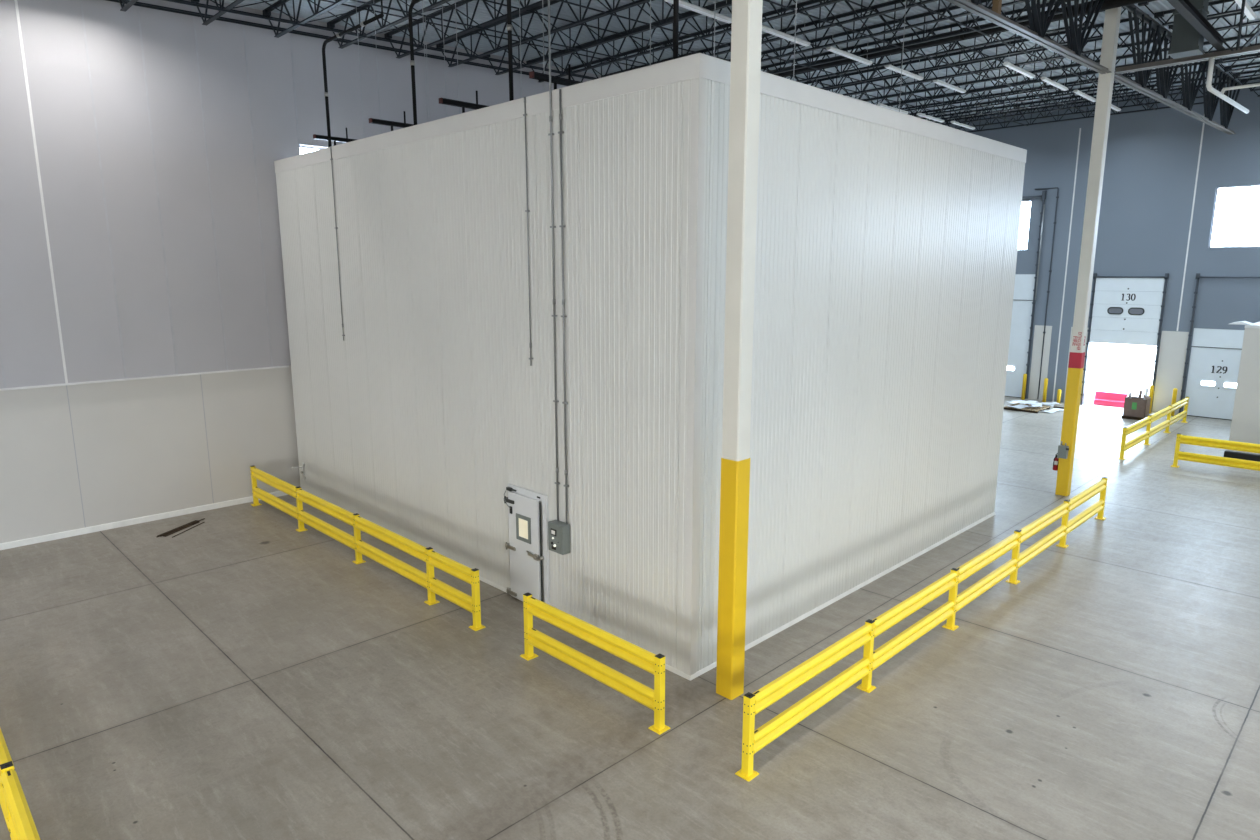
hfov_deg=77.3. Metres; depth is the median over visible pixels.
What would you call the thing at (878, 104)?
lamp
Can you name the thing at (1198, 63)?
joist
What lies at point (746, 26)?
column
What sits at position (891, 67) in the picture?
lamp
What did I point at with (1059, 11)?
joist
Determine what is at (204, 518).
scrap lath
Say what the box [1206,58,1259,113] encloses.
pipe
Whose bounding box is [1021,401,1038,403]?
plastic sheet
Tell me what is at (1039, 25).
girder
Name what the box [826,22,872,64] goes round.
lamp
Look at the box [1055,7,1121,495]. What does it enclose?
column
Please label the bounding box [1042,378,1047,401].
bollard
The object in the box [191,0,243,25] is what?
joist
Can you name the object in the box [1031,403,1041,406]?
plastic sheet
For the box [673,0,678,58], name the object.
pipe
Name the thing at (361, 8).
joist bridging
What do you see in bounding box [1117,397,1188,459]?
guard rail
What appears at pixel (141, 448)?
wall
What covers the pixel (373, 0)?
wire
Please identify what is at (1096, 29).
joist
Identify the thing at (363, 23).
pipe
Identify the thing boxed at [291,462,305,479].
valve
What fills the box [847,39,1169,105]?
joist
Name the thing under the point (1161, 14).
joist
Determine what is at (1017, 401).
plastic sheet
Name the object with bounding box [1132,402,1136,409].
print
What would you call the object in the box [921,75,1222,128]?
joist
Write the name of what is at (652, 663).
guard rail
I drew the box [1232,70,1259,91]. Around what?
joist
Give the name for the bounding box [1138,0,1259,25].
joist
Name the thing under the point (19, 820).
guard rail
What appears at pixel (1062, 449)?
switch box
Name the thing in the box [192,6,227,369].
trim
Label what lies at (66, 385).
trim
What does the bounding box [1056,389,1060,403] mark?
bollard
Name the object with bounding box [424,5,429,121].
wire
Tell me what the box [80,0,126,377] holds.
trim
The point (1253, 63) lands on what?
joist
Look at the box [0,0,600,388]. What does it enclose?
wall
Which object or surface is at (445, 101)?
beam
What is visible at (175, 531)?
scrap lath
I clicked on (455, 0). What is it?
wire
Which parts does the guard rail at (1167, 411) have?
post, rail, rail, post, rail, rail, post, rail, rail, post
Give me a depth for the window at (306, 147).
22.17 m
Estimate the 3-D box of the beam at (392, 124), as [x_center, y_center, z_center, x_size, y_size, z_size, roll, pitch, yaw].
[-4.907,-7.135,19.728,3.415,0.920,0.104,-10,15,-44]
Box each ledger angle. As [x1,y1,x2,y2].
[106,0,579,81]
[174,0,596,78]
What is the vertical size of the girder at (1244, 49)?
2.086 m
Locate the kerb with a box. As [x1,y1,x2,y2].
[1224,451,1259,461]
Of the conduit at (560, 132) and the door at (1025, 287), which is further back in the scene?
the door at (1025, 287)
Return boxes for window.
[300,145,323,149]
[1018,200,1031,250]
[1209,184,1259,247]
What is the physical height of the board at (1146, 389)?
1.256 m
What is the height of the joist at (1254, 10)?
0.756 m
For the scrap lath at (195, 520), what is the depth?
19.86 m
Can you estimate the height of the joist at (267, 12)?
0.756 m
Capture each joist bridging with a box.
[164,0,641,79]
[349,0,966,130]
[557,0,1029,125]
[763,0,1094,115]
[906,0,1157,109]
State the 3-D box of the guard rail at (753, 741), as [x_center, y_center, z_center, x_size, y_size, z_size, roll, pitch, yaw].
[6.916,3.019,15.283,15.440,1.116,0.220,-10,15,-44]
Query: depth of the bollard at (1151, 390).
35.87 m
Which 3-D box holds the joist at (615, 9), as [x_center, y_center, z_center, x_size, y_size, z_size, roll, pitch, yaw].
[-0.390,-10.185,18.872,0.150,0.756,15.790,-10,15,-44]
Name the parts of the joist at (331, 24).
bearing seat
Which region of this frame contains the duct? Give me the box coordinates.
[1168,0,1208,58]
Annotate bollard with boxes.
[1021,374,1026,399]
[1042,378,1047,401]
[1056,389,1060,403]
[1149,385,1153,413]
[1171,388,1177,415]
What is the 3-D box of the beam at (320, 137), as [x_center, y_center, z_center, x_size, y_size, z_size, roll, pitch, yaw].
[-7.094,-7.542,21.901,3.415,0.920,0.104,-10,15,-44]
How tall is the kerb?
0.220 m
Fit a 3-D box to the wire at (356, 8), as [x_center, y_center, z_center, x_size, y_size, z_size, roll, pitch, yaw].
[-6.913,-8.676,20.211,0.014,4.012,0.014,-10,15,-44]
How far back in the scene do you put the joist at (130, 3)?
17.85 m
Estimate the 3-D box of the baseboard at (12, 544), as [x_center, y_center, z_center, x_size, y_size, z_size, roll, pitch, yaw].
[-18.250,3.607,14.772,23.980,0.150,0.050,-10,15,-44]
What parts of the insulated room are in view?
wall panel, wall panel, wall panel, wall panel, wall panel, wall panel, wall panel, wall panel, wall panel, trim, wall panel, door, door, latch handle, wall panel, wall panel, wall panel, trim, wall panel, corner trim, wall panel, wall panel, wall panel, wall panel, trim, wall panel, wall panel, wall panel, wall panel, wall panel, wall panel, wall panel, wall panel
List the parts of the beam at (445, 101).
support rod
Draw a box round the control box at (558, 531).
[548,520,569,554]
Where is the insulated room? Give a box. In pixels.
[274,53,1026,680]
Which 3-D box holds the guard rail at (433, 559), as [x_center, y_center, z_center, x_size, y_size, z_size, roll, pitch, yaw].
[-6.575,2.514,17.982,0.220,1.116,11.020,-10,15,-44]
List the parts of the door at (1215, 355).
vision frame, vision frame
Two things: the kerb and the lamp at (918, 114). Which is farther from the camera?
the lamp at (918, 114)
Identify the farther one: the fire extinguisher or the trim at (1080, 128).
the trim at (1080, 128)
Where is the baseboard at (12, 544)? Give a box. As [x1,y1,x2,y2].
[0,491,287,549]
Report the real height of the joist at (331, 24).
0.756 m
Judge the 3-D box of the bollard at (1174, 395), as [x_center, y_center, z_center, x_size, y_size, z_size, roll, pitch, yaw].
[24.400,-0.806,35.340,0.170,1.250,0.170,-10,15,-44]
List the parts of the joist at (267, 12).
bearing seat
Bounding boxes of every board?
[1138,390,1142,398]
[1143,388,1148,399]
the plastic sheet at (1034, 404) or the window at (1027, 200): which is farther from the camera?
the window at (1027, 200)
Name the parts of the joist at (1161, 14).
bearing seat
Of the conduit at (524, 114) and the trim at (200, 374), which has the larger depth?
the trim at (200, 374)
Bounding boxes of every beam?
[313,128,356,145]
[369,111,413,130]
[439,91,488,112]
[529,64,582,89]
[1167,0,1226,50]
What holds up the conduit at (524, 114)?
attached to the insulated room
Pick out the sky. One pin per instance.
(1118, 368)
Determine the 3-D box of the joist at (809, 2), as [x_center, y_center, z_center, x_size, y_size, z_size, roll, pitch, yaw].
[3.297,-11.008,22.429,0.150,0.756,15.790,-10,15,-44]
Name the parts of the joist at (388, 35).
bearing seat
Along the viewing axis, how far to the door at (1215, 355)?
34.59 m
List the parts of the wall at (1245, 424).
trim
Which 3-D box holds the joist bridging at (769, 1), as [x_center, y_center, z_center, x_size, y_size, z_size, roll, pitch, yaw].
[6.650,-10.839,21.532,41.530,1.942,0.098,-10,15,-44]
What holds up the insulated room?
on the floor
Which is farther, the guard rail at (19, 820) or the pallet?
the pallet
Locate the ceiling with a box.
[213,0,1259,122]
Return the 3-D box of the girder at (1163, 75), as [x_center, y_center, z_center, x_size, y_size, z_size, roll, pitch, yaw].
[18.956,-11.453,26.694,17.903,2.432,0.240,-10,15,-44]
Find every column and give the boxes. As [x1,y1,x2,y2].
[716,0,762,699]
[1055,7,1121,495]
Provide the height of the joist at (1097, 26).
0.756 m
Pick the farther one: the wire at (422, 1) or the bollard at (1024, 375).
the bollard at (1024, 375)
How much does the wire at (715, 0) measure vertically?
4.012 m
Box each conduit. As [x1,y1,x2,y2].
[330,146,344,340]
[523,97,532,365]
[548,0,559,520]
[558,89,568,523]
[1035,187,1058,398]
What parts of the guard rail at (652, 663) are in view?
post, plate, rail, rail, plate, post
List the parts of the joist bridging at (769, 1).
rod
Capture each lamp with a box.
[664,0,731,23]
[762,25,810,46]
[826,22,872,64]
[877,85,908,113]
[885,54,922,79]
[917,103,944,122]
[933,68,965,92]
[951,105,974,129]
[1003,47,1034,77]
[1041,64,1067,90]
[1073,78,1095,101]
[1111,91,1120,110]
[1235,0,1256,19]
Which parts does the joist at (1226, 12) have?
bearing seat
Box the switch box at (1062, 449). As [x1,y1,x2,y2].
[1057,441,1068,458]
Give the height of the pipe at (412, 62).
3.830 m
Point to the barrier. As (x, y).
(1113, 399)
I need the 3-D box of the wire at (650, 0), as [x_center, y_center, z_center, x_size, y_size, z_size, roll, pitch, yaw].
[0.328,-7.218,12.459,0.014,4.000,0.014,-10,15,-44]
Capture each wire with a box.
[356,8,363,134]
[373,0,380,127]
[422,1,427,121]
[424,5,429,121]
[442,4,446,113]
[455,0,459,113]
[519,0,521,97]
[542,0,544,91]
[650,0,650,64]
[714,0,715,56]
[793,0,796,80]
[899,3,905,111]
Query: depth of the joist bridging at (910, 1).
23.78 m
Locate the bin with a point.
(1135, 408)
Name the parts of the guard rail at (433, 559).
post, rail, rail, post, rail, rail, post, rail, rail, post, plate, rail, rail, post, plate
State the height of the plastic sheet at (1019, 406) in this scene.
0.061 m
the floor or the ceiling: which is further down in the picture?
the floor
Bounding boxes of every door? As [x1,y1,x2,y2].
[1005,190,1046,398]
[1080,273,1168,404]
[1179,273,1259,419]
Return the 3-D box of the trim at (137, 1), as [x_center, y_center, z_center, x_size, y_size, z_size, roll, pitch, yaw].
[-11.720,-5.727,19.530,0.040,9.245,0.013,-10,15,-44]
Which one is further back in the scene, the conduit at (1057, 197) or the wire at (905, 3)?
the conduit at (1057, 197)
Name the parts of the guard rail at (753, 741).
plate, post, rail, rail, plate, post, rail, rail, plate, post, rail, rail, plate, post, rail, rail, post, rail, rail, post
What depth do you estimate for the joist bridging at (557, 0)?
24.57 m
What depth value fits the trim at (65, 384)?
19.72 m
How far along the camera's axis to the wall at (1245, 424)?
28.76 m
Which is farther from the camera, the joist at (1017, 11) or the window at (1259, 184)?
the window at (1259, 184)
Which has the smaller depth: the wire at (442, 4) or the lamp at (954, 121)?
the wire at (442, 4)
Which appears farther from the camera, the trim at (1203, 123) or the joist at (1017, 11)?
the trim at (1203, 123)
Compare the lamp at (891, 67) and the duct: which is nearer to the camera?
the duct
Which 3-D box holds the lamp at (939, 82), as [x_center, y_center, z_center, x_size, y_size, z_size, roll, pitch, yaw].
[11.506,-12.348,28.258,2.400,0.812,0.180,-10,15,-44]
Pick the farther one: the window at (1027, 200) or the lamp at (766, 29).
the window at (1027, 200)
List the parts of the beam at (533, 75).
plate, support rod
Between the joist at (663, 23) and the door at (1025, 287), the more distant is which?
the door at (1025, 287)
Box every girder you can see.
[945,0,1111,73]
[1114,0,1259,73]
[1114,4,1240,134]
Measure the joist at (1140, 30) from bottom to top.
0.756 m
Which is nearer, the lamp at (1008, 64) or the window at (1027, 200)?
the lamp at (1008, 64)
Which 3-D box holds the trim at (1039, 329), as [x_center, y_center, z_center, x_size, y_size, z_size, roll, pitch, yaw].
[20.596,-2.865,39.569,0.030,3.740,0.800,-10,15,-44]
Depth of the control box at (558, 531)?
14.15 m
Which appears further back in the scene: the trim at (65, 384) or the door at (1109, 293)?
the door at (1109, 293)
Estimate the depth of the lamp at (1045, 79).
28.17 m
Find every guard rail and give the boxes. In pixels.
[0,728,39,839]
[250,465,485,630]
[520,593,669,734]
[735,477,1107,781]
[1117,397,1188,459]
[1171,433,1259,470]
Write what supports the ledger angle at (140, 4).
attached to the wall at (52, 31)
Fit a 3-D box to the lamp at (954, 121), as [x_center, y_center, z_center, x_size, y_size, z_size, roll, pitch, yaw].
[15.811,-14.332,37.300,2.400,0.812,0.180,-10,15,-44]
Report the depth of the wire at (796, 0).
13.04 m
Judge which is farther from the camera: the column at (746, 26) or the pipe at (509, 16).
the pipe at (509, 16)
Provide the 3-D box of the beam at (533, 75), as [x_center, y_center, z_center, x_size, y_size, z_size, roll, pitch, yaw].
[-0.575,-6.328,15.424,3.415,0.920,0.104,-10,15,-44]
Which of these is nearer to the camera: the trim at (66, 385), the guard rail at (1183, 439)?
the trim at (66, 385)
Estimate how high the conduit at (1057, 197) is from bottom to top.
10.325 m
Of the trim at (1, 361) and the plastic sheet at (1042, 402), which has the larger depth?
the plastic sheet at (1042, 402)
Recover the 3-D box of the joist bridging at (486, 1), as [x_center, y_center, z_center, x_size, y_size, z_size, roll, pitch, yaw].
[2.360,-11.638,25.795,41.530,1.942,0.098,-10,15,-44]
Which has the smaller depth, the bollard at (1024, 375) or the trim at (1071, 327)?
the trim at (1071, 327)
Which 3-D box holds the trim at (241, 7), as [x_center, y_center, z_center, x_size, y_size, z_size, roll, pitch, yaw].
[-10.013,-6.072,21.182,0.040,9.316,0.013,-10,15,-44]
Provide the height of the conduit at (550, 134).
11.000 m
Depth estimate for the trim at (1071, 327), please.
38.41 m
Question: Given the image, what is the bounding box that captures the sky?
[1007,342,1236,407]
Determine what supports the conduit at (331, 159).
attached to the insulated room
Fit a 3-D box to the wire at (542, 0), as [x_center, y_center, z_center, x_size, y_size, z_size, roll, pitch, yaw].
[-1.639,-7.667,14.832,0.014,4.009,0.014,-10,15,-44]
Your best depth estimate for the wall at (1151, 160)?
35.53 m
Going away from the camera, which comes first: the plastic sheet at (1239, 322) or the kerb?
the kerb
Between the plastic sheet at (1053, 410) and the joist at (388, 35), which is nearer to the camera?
the joist at (388, 35)
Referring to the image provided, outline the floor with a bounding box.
[0,396,1259,839]
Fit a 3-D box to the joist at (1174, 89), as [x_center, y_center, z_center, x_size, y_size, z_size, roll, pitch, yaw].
[19.276,-14.575,37.844,0.150,0.756,15.790,-10,15,-44]
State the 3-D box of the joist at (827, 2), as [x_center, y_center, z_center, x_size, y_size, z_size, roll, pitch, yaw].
[2.068,-10.734,21.244,0.150,0.756,15.790,-10,15,-44]
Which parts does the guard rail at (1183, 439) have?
post, rail, rail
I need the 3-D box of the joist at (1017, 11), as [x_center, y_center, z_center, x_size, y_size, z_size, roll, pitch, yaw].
[6.985,-11.831,25.987,0.150,0.756,15.790,-10,15,-44]
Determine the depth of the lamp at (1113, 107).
33.39 m
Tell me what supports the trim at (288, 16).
attached to the wall at (52, 31)
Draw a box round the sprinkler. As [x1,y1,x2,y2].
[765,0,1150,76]
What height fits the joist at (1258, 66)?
0.756 m
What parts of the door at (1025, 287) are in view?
lift chain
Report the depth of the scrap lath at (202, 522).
19.73 m
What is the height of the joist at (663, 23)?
0.756 m
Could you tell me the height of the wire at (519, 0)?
4.035 m
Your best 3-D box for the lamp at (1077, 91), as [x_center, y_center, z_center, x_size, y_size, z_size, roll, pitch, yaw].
[17.755,-12.980,30.636,2.400,0.812,0.180,-10,15,-44]
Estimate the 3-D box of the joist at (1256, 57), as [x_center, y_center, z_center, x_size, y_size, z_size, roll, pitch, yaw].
[24.738,-11.043,20.382,0.150,0.756,16.900,-10,15,-44]
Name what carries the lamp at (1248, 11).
hanging from the joist at (1226, 12)
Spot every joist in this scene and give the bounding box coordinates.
[119,0,137,11]
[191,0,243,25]
[262,0,348,37]
[327,0,450,48]
[384,0,551,58]
[436,0,649,66]
[484,0,731,74]
[526,0,844,82]
[566,0,938,81]
[602,0,1030,76]
[729,0,1066,73]
[761,0,1085,81]
[784,7,1125,88]
[801,14,1147,95]
[824,26,1163,101]
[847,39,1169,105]
[862,48,1168,110]
[885,57,1188,116]
[901,62,1199,120]
[909,70,1214,124]
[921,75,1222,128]
[934,81,1230,132]
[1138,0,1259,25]
[1154,0,1259,30]
[1168,8,1259,45]
[1204,33,1259,64]
[1206,43,1259,71]
[1207,23,1259,52]
[1215,53,1259,78]
[1224,61,1259,84]
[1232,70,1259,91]
[1240,77,1259,96]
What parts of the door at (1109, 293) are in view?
vision frame, vision pane, door, door, door, door, door, vision pane, vision frame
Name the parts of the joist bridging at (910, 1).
rod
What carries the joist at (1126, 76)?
attached to the ceiling
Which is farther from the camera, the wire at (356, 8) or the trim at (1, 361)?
the wire at (356, 8)
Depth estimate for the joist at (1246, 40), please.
24.06 m
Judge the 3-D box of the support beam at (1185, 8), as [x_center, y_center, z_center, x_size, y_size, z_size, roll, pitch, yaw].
[11.749,-9.319,16.376,7.000,1.768,0.160,-10,15,-44]
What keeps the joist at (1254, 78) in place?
attached to the ceiling
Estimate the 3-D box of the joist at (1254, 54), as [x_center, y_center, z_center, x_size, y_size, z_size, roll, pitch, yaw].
[27.197,-11.591,22.754,0.150,0.756,16.900,-10,15,-44]
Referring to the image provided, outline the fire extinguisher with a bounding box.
[1053,453,1058,470]
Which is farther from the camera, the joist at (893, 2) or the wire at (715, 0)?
the joist at (893, 2)
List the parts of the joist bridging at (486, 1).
rod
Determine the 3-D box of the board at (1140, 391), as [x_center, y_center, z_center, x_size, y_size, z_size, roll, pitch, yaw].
[22.425,-0.763,34.703,0.120,1.106,0.164,-10,15,-44]
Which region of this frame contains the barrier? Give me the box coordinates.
[1093,391,1127,407]
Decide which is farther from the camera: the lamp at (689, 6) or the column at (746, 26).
the lamp at (689, 6)
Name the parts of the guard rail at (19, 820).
rail, post, rail, rail, rail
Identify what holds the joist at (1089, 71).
attached to the ceiling
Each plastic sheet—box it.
[1006,400,1037,403]
[1009,404,1031,408]
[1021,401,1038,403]
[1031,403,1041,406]
[1040,402,1058,404]
[1043,408,1063,412]
[1229,321,1252,324]
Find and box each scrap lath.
[157,518,204,536]
[157,520,197,536]
[163,521,199,536]
[172,522,203,537]
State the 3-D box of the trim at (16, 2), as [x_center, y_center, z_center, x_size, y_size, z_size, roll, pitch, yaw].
[-13.405,-5.385,17.898,0.050,9.174,0.013,-10,15,-44]
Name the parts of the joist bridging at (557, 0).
rod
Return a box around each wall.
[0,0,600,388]
[0,365,300,542]
[938,79,1259,413]
[1229,322,1259,443]
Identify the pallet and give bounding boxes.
[1004,403,1050,412]
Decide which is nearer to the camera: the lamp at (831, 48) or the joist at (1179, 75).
the lamp at (831, 48)
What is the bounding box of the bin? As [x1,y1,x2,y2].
[1121,394,1150,419]
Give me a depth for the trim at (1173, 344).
35.66 m
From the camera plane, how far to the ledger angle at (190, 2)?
22.14 m
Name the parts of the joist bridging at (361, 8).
rod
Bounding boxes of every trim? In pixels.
[0,347,5,387]
[0,365,288,390]
[14,0,67,382]
[66,385,85,526]
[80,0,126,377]
[137,1,177,373]
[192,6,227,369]
[200,374,213,502]
[241,7,272,366]
[288,16,299,154]
[1028,325,1051,399]
[1052,128,1080,401]
[1064,327,1088,403]
[1152,331,1188,414]
[1177,123,1204,330]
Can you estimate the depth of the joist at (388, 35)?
20.72 m
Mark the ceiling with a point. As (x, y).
(482, 15)

